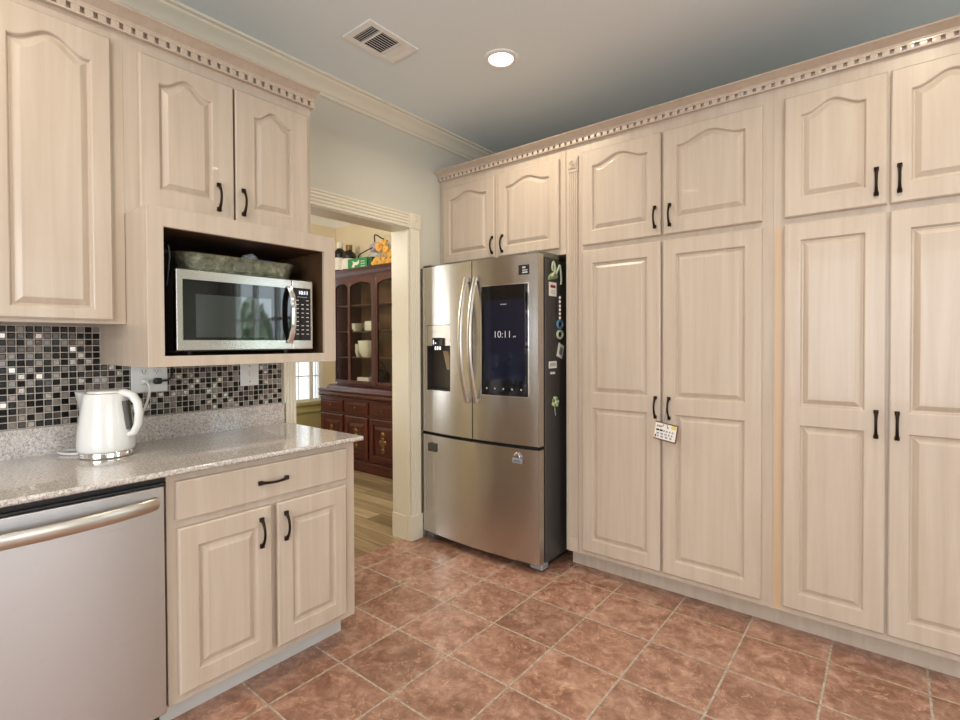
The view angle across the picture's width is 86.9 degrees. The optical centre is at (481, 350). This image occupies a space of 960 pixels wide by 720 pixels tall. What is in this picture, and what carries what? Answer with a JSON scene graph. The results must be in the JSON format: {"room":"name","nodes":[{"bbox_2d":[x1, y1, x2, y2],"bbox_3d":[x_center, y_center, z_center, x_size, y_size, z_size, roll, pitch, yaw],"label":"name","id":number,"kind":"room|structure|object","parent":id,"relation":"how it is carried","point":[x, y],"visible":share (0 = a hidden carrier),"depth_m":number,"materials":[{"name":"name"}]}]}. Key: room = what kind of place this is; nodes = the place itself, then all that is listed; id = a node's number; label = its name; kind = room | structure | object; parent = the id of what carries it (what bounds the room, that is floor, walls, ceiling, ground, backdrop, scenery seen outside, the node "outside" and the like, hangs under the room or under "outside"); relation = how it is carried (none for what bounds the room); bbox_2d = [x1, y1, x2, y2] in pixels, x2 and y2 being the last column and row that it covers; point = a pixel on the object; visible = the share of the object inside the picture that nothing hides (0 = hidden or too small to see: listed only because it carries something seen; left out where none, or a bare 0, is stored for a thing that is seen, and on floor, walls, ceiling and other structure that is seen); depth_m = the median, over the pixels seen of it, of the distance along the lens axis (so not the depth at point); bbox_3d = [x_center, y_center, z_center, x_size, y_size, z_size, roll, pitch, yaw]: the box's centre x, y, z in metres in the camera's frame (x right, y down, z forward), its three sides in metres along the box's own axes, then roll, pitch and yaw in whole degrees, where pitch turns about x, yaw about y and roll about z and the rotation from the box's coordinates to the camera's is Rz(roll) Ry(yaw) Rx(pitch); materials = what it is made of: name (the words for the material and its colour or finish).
{"room":"kitchen","nodes":[
{"label":"kitchen","id":0,"kind":"room"},
{"bbox_2d":[0,96,469,534],"bbox_3d":[-1.657,-0.099,1.919,0.139,2.733,6.130,0,1,39],"label":"wall","id":1,"kind":"structure","parent":0,"point":[42,368],"depth_m":2.41,"materials":[{"name":"white paint"}]},
{"bbox_2d":[0,0,125,325],"bbox_3d":[-1.642,-0.613,1.571,0.333,1.050,0.820,0,1,39],"label":"upper cabinet","id":2,"kind":"object","parent":1,"relation":"attached to","point":[62,218],"visible":0.98,"depth_m":1.65,"materials":[{"name":"brown wood"}]},
{"bbox_2d":[38,0,320,110],"bbox_3d":[-1.274,-1.152,1.752,0.090,0.068,1.580,0,1,39],"label":"crown molding","id":3,"kind":"structure","parent":2,"relation":"attached to","point":[113,15],"depth_m":1.92,"materials":[{"name":"brown wood"}]},
{"bbox_2d":[131,367,167,392],"bbox_3d":[-1.397,0.118,2.128,0.008,0.116,0.135,0,1,39],"label":"outlet plate","id":4,"kind":"object","parent":1,"relation":"attached to","point":[137,373],"visible":0.76,"depth_m":2.12,"materials":[{"name":"white plastic"}]},
{"bbox_2d":[139,368,147,374],"bbox_3d":[-1.409,0.090,2.110,0.004,0.032,0.032,0,1,39],"label":"receptacle","id":5,"kind":"object","parent":4,"relation":"attached to","point":[142,371],"depth_m":2.11,"materials":[{"name":"white plastic"}]},
{"bbox_2d":[152,367,159,374],"bbox_3d":[-1.380,0.089,2.146,0.004,0.032,0.032,0,1,39],"label":"receptacle","id":6,"kind":"object","parent":4,"relation":"attached to","point":[155,371],"depth_m":2.15,"materials":[{"name":"white plastic"}]},
{"bbox_2d":[153,367,172,383],"bbox_3d":[-1.349,0.100,2.146,0.074,0.086,0.037,-1,1,-37],"label":"plug","id":7,"kind":"object","parent":4,"relation":"attached to","point":[155,380],"visible":0.95,"depth_m":2.13,"materials":[{"name":"black plastic"}]},
{"bbox_2d":[122,34,310,233],"bbox_3d":[-1.139,-0.820,2.167,0.366,0.656,0.744,0,1,39],"label":"upper cabinet","id":8,"kind":"object","parent":1,"relation":"attached to","point":[199,139],"visible":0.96,"depth_m":2.01,"materials":[{"name":"brown wood"}]},
{"bbox_2d":[100,204,335,367],"bbox_3d":[-1.081,-0.219,2.124,0.518,0.543,0.731,0,1,39],"label":"shelf","id":9,"kind":"object","parent":1,"relation":"attached to","point":[139,342],"visible":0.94,"depth_m":1.90,"materials":[{"name":"brown wood"}]},
{"bbox_2d":[164,243,312,354],"bbox_3d":[-1.063,-0.197,2.089,0.470,0.422,0.577,0,1,39],"label":"microwave oven","id":10,"kind":"object","parent":9,"relation":"in","point":[204,310],"visible":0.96,"depth_m":1.93,"materials":[{"name":"grey metal"}]},
{"bbox_2d":[164,248,293,279],"bbox_3d":[-1.045,-0.346,2.090,0.270,0.103,0.539,0,1,39],"label":"tub","id":11,"kind":"object","parent":10,"relation":"on","point":[191,260],"visible":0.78,"depth_m":1.96,"materials":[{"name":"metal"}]},
{"bbox_2d":[240,364,258,385],"bbox_3d":[-1.126,0.115,2.459,0.014,0.115,0.091,0,1,39],"label":"switch plate","id":12,"kind":"object","parent":1,"relation":"attached to","point":[249,373],"visible":0.86,"depth_m":2.46,"materials":[{"name":"white plastic"}]},
{"bbox_2d":[115,0,494,160],"bbox_3d":[-1.622,-1.418,1.785,0.086,0.093,6.000,0,1,39],"label":"trim","id":13,"kind":"structure","parent":1,"relation":"attached to","point":[174,13],"depth_m":2.64,"materials":[{"name":"beige paint"}]},
{"bbox_2d":[282,187,409,423],"bbox_3d":[-0.746,0.187,2.939,0.020,2.126,0.880,0,1,39],"label":"trim","id":14,"kind":"structure","parent":1,"relation":"attached to","point":[320,198],"depth_m":2.82,"materials":[{"name":"beige paint"}]},
{"bbox_2d":[311,205,409,540],"bbox_3d":[-0.791,0.187,3.022,0.166,2.124,0.992,0,1,39],"label":"door jamb","id":15,"kind":"object","parent":1,"relation":"in","point":[399,234],"depth_m":3.32,"materials":[{"name":"beige paint"}]},
{"bbox_2d":[408,213,422,541],"bbox_3d":[-0.441,0.179,3.318,0.039,2.129,0.103,0,1,39],"label":"trim","id":16,"kind":"structure","parent":1,"relation":"attached to","point":[416,517],"depth_m":3.31,"materials":[{"name":"beige paint"}]},
{"bbox_2d":[440,148,565,264],"bbox_3d":[0.267,-0.872,3.411,0.984,0.634,0.655,0,1,39],"label":"upper cabinet","id":17,"kind":"object","parent":1,"relation":"attached to","point":[519,207],"visible":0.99,"depth_m":3.13,"materials":[{"name":"brown wood"}]},
{"bbox_2d":[433,14,959,182],"bbox_3d":[0.810,-1.178,2.585,2.866,0.056,0.090,0,1,39],"label":"crown molding","id":18,"kind":"structure","parent":17,"relation":"attached to","point":[948,29],"depth_m":2.29,"materials":[{"name":"brown wood"}]},
{"bbox_2d":[296,224,336,427],"bbox_3d":[-3.196,-0.128,4.394,0.175,2.733,4.450,0,1,39],"label":"wall","id":19,"kind":"structure","parent":0,"point":[307,413],"depth_m":5.89,"materials":[{"name":"beige paint"}]},
{"bbox_2d":[296,362,322,402],"bbox_3d":[-3.028,-0.150,4.547,0.045,1.529,3.620,0,1,39],"label":"window","id":20,"kind":"structure","parent":19,"relation":"in","point":[309,375],"depth_m":5.84,"materials":[{"name":"white paint"}]},
{"bbox_2d":[311,215,352,228],"bbox_3d":[-2.133,-1.467,3.514,2.620,0.098,4.450,0,1,39],"label":"trim","id":21,"kind":"structure","parent":19,"relation":"attached to","point":[317,220],"depth_m":5.91,"materials":[{"name":"white paint"}]},
{"bbox_2d":[335,224,390,257],"bbox_3d":[-0.762,-0.166,5.385,2.820,2.763,0.150,0,1,39],"label":"wall","id":22,"kind":"structure","parent":0,"point":[360,237],"depth_m":5.77,"materials":[{"name":"beige paint"}]},
{"bbox_2d":[171,470,959,719],"bbox_3d":[-0.255,1.305,0.985,9.150,0.060,6.400,0,1,39],"label":"floor","id":23,"kind":"structure","parent":0,"point":[440,628],"depth_m":2.06,"materials":[{"name":"tile"}]},
{"bbox_2d":[0,478,166,719],"bbox_3d":[-1.404,0.840,1.561,0.633,0.864,0.602,0,1,39],"label":"dishwasher","id":24,"kind":"object","parent":23,"relation":"on","point":[83,623],"visible":0.91,"depth_m":1.47,"materials":[{"name":"silver metal"}]},
{"bbox_2d":[157,442,354,719],"bbox_3d":[-0.996,0.831,2.103,0.627,0.864,0.739,0,1,39],"label":"base cabinet","id":25,"kind":"object","parent":23,"relation":"on","point":[259,554],"visible":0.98,"depth_m":1.86,"materials":[{"name":"brown wood"}]},
{"bbox_2d":[0,403,362,507],"bbox_3d":[-1.319,0.344,1.733,0.643,0.121,1.754,0,1,39],"label":"countertop","id":26,"kind":"structure","parent":25,"relation":"on","point":[31,467],"depth_m":1.86,"materials":[{"name":"stone"}]},
{"bbox_2d":[57,379,150,459],"bbox_3d":[-1.377,0.253,1.908,0.301,0.261,0.309,0,1,39],"label":"electric kettle","id":27,"kind":"object","parent":26,"relation":"on","point":[107,428],"visible":1,"depth_m":1.79,"materials":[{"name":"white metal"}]},
{"bbox_2d":[318,263,392,478],"bbox_3d":[-0.977,0.192,5.137,1.730,2.056,0.454,0,1,39],"label":"china cabinet","id":28,"kind":"object","parent":23,"relation":"on","point":[349,405],"visible":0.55,"depth_m":5.25,"materials":[{"name":"brown wood"}]},
{"bbox_2d":[335,242,344,270],"bbox_3d":[-1.613,-1.030,5.755,0.152,0.375,0.152,0,1,39],"label":"bottle","id":29,"kind":"object","parent":28,"relation":"on","point":[339,251],"visible":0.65,"depth_m":5.69,"materials":[{"name":"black glass"}]},
{"bbox_2d":[342,245,355,269],"bbox_3d":[-1.480,-1.004,5.648,0.158,0.325,0.158,0,1,39],"label":"bottle","id":30,"kind":"object","parent":28,"relation":"on","point":[348,254],"visible":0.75,"depth_m":5.59,"materials":[{"name":"black glass"}]},
{"bbox_2d":[348,257,367,268],"bbox_3d":[-1.284,-0.901,5.327,0.300,0.124,0.077,0,1,36],"label":"carton","id":31,"kind":"object","parent":28,"relation":"on","point":[363,261],"visible":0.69,"depth_m":5.29,"materials":[{"name":"green cardboard"}]},
{"bbox_2d":[352,323,363,330],"bbox_3d":[-1.355,-0.245,5.508,0.140,0.085,0.140,0,1,39],"label":"bowl","id":32,"kind":"object","parent":28,"relation":"on","point":[355,326],"visible":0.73,"depth_m":5.46,"materials":[{"name":"beige ceramic"}]},
{"bbox_2d":[355,344,360,356],"bbox_3d":[-1.332,0.003,5.507,0.094,0.140,0.094,0,1,39],"label":"bowl","id":33,"kind":"object","parent":28,"relation":"on","point":[357,353],"visible":0.53,"depth_m":5.47,"materials":[{"name":"beige ceramic"}]},
{"bbox_2d":[358,341,370,356],"bbox_3d":[-1.220,-0.013,5.391,0.200,0.175,0.200,0,1,39],"label":"bowl","id":34,"kind":"object","parent":28,"relation":"on","point":[364,347],"visible":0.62,"depth_m":5.31,"materials":[{"name":"beige ceramic"}]},
{"bbox_2d":[357,377,371,381],"bbox_3d":[-1.240,0.315,5.361,0.190,0.054,0.060,0,1,39],"label":"butter dish","id":35,"kind":"object","parent":28,"relation":"on","point":[358,378],"visible":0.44,"depth_m":5.32,"materials":[{"name":"beige ceramic"}]},
{"bbox_2d":[338,302,391,307],"bbox_3d":[-0.941,-0.468,5.175,1.326,0.006,0.307,0,1,39],"label":"shelf","id":36,"kind":"object","parent":28,"relation":"attached to","point":[388,304],"depth_m":5.42,"materials":[{"name":"brown wood"}]},
{"bbox_2d":[339,330,391,331],"bbox_3d":[-0.940,-0.196,5.179,1.326,0.006,0.307,0,1,39],"label":"shelf","id":37,"kind":"object","parent":28,"relation":"attached to","point":[339,330],"depth_m":5.29,"materials":[{"name":"brown wood"}]},
{"bbox_2d":[339,357,391,358],"bbox_3d":[-0.939,0.080,5.183,1.326,0.006,0.307,0,1,39],"label":"shelf","id":38,"kind":"object","parent":28,"relation":"attached to","point":[339,357],"depth_m":5.30,"materials":[{"name":"brown wood"}]},
{"bbox_2d":[368,256,374,265],"bbox_3d":[-1.124,-0.897,5.221,0.068,0.120,0.080,0,1,39],"label":"carton","id":39,"kind":"object","parent":28,"relation":"on","point":[370,259],"visible":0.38,"depth_m":5.18,"materials":[{"name":"green cardboard"}]},
{"bbox_2d":[364,321,379,330],"bbox_3d":[-1.155,-0.253,5.319,0.190,0.104,0.064,0,1,39],"label":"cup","id":40,"kind":"object","parent":28,"relation":"on","point":[367,326],"visible":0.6,"depth_m":5.31,"materials":[{"name":"beige ceramic"}]},
{"bbox_2d":[358,234,387,257],"bbox_3d":[-1.104,-1.033,5.359,0.397,0.388,0.277,0,1,39],"label":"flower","id":41,"kind":"object","parent":28,"relation":"on","point":[372,246],"visible":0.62,"depth_m":5.32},
{"bbox_2d":[369,361,387,381],"bbox_3d":[-1.105,0.226,5.429,0.200,0.228,0.232,0,1,-15],"label":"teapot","id":42,"kind":"object","parent":28,"relation":"in","point":[383,374],"visible":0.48,"depth_m":5.35,"materials":[{"name":"black ceramic"}]},
{"bbox_2d":[370,369,387,381],"bbox_3d":[-1.100,0.271,5.415,0.200,0.140,0.200,0,1,39],"label":"pot","id":43,"kind":"object","parent":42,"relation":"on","point":[383,374],"depth_m":5.35,"materials":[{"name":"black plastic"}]},
{"bbox_2d":[371,239,390,264],"bbox_3d":[-0.976,-0.977,5.118,0.285,0.279,0.170,0,1,39],"label":"flower arrangement","id":44,"kind":"object","parent":28,"relation":"on","point":[385,251],"visible":0.8,"depth_m":5.06,"materials":[{"name":"orange plant"}]},
{"bbox_2d":[420,250,568,570],"bbox_3d":[0.214,0.340,3.394,0.927,1.800,1.056,0,1,39],"label":"refrigerator","id":45,"kind":"object","parent":23,"relation":"on","point":[488,329],"visible":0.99,"depth_m":2.96,"materials":[{"name":"grey metal"}]},
{"bbox_2d":[428,442,436,451],"bbox_3d":[-0.320,0.627,3.272,0.072,0.054,0.011,0,1,39],"label":"magnet","id":46,"kind":"object","parent":45,"relation":"attached to","point":[431,446],"visible":1,"depth_m":3.26,"materials":[{"name":"grey"}]},
{"bbox_2d":[512,452,522,463],"bbox_3d":[0.199,0.608,2.853,0.072,0.063,0.010,0,1,39],"label":"magnet","id":47,"kind":"object","parent":45,"relation":"attached to","point":[519,460],"visible":1,"depth_m":2.85,"materials":[{"name":"grey plastic"}]},
{"bbox_2d":[549,282,556,296],"bbox_3d":[0.404,-0.347,2.886,0.004,0.079,0.080,0,1,39],"label":"magnet","id":48,"kind":"object","parent":45,"relation":"attached to","point":[552,286],"visible":1,"depth_m":2.88,"materials":[{"name":"white paper"}]},
{"bbox_2d":[549,361,556,373],"bbox_3d":[0.407,0.101,2.890,0.010,0.074,0.083,0,1,39],"label":"magnet","id":49,"kind":"object","parent":45,"relation":"attached to","point":[552,364],"visible":1,"depth_m":2.89,"materials":[{"name":"white plastic"}]},
{"bbox_2d":[547,261,561,284],"bbox_3d":[0.418,-0.442,2.888,0.025,0.126,0.141,1,1,43],"label":"magnet","id":50,"kind":"object","parent":45,"relation":"attached to","point":[553,275],"visible":1,"depth_m":2.87,"materials":[{"name":"green plastic"}]},
{"bbox_2d":[552,396,558,415],"bbox_3d":[0.424,0.320,2.905,0.019,0.113,0.076,0,1,39],"label":"magnet","id":51,"kind":"object","parent":45,"relation":"attached to","point":[555,401],"visible":1,"depth_m":2.90,"materials":[{"name":"green plastic"}]},
{"bbox_2d":[557,296,560,318],"bbox_3d":[0.449,-0.246,2.932,0.018,0.138,0.030,0,1,39],"label":"magnet","id":52,"kind":"object","parent":45,"relation":"attached to","point":[558,297],"visible":1,"depth_m":2.92,"materials":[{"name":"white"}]},
{"bbox_2d":[556,343,563,358],"bbox_3d":[0.458,0.005,2.957,0.004,0.096,0.084,0,1,39],"label":"photo card","id":53,"kind":"object","parent":45,"relation":"attached to","point":[560,346],"visible":1,"depth_m":2.95,"materials":[{"name":"white paper"}]},
{"bbox_2d":[556,330,563,339],"bbox_3d":[0.453,-0.090,2.941,0.015,0.059,0.075,0,1,39],"label":"magnet","id":54,"kind":"object","parent":45,"relation":"attached to","point":[558,331],"visible":1,"depth_m":2.93,"materials":[{"name":"green plastic"}]},
{"bbox_2d":[556,319,563,328],"bbox_3d":[0.453,-0.150,2.940,0.015,0.059,0.075,0,1,39],"label":"magnet","id":55,"kind":"object","parent":45,"relation":"attached to","point":[559,320],"visible":1,"depth_m":2.93,"materials":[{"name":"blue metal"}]},
{"bbox_2d":[566,90,774,621],"bbox_3d":[1.122,0.029,2.865,1.038,2.428,0.855,0,1,39],"label":"pantry cabinet","id":56,"kind":"object","parent":23,"relation":"on","point":[670,222],"visible":0.99,"depth_m":2.50,"materials":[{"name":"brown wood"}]},
{"bbox_2d":[653,411,678,443],"bbox_3d":[0.908,0.371,2.503,0.123,0.176,0.012,0,1,39],"label":"sign","id":57,"kind":"object","parent":56,"relation":"hanging from","point":[663,431],"visible":1,"depth_m":2.50,"materials":[{"name":"white paper"}]},
{"bbox_2d":[772,39,959,677],"bbox_3d":[1.850,0.035,2.278,0.831,2.428,0.855,0,1,39],"label":"pantry cabinet","id":58,"kind":"object","parent":23,"relation":"on","point":[866,480],"visible":1,"depth_m":2.02,"materials":[{"name":"brown wood"}]},
{"bbox_2d":[176,0,959,152],"bbox_3d":[0.757,-1.487,-0.111,6.430,0.080,6.240,0,1,39],"label":"ceiling","id":59,"kind":"structure","parent":0,"point":[581,63],"depth_m":2.45,"materials":[{"name":"white paint"}]},
{"bbox_2d":[342,19,417,63],"bbox_3d":[-0.483,-1.473,2.430,0.203,0.009,0.300,0,1,39],"label":"ceiling vent","id":60,"kind":"object","parent":59,"relation":"in","point":[369,35],"visible":1,"depth_m":2.42,"materials":[{"name":"white metal"}]},
{"bbox_2d":[483,48,518,68],"bbox_3d":[0.097,-1.478,2.575,0.180,0.008,0.180,0,1,39],"label":"recessed light","id":61,"kind":"object","parent":59,"relation":"in","point":[501,58],"visible":1,"depth_m":2.57,"materials":[{"name":"white glass"}]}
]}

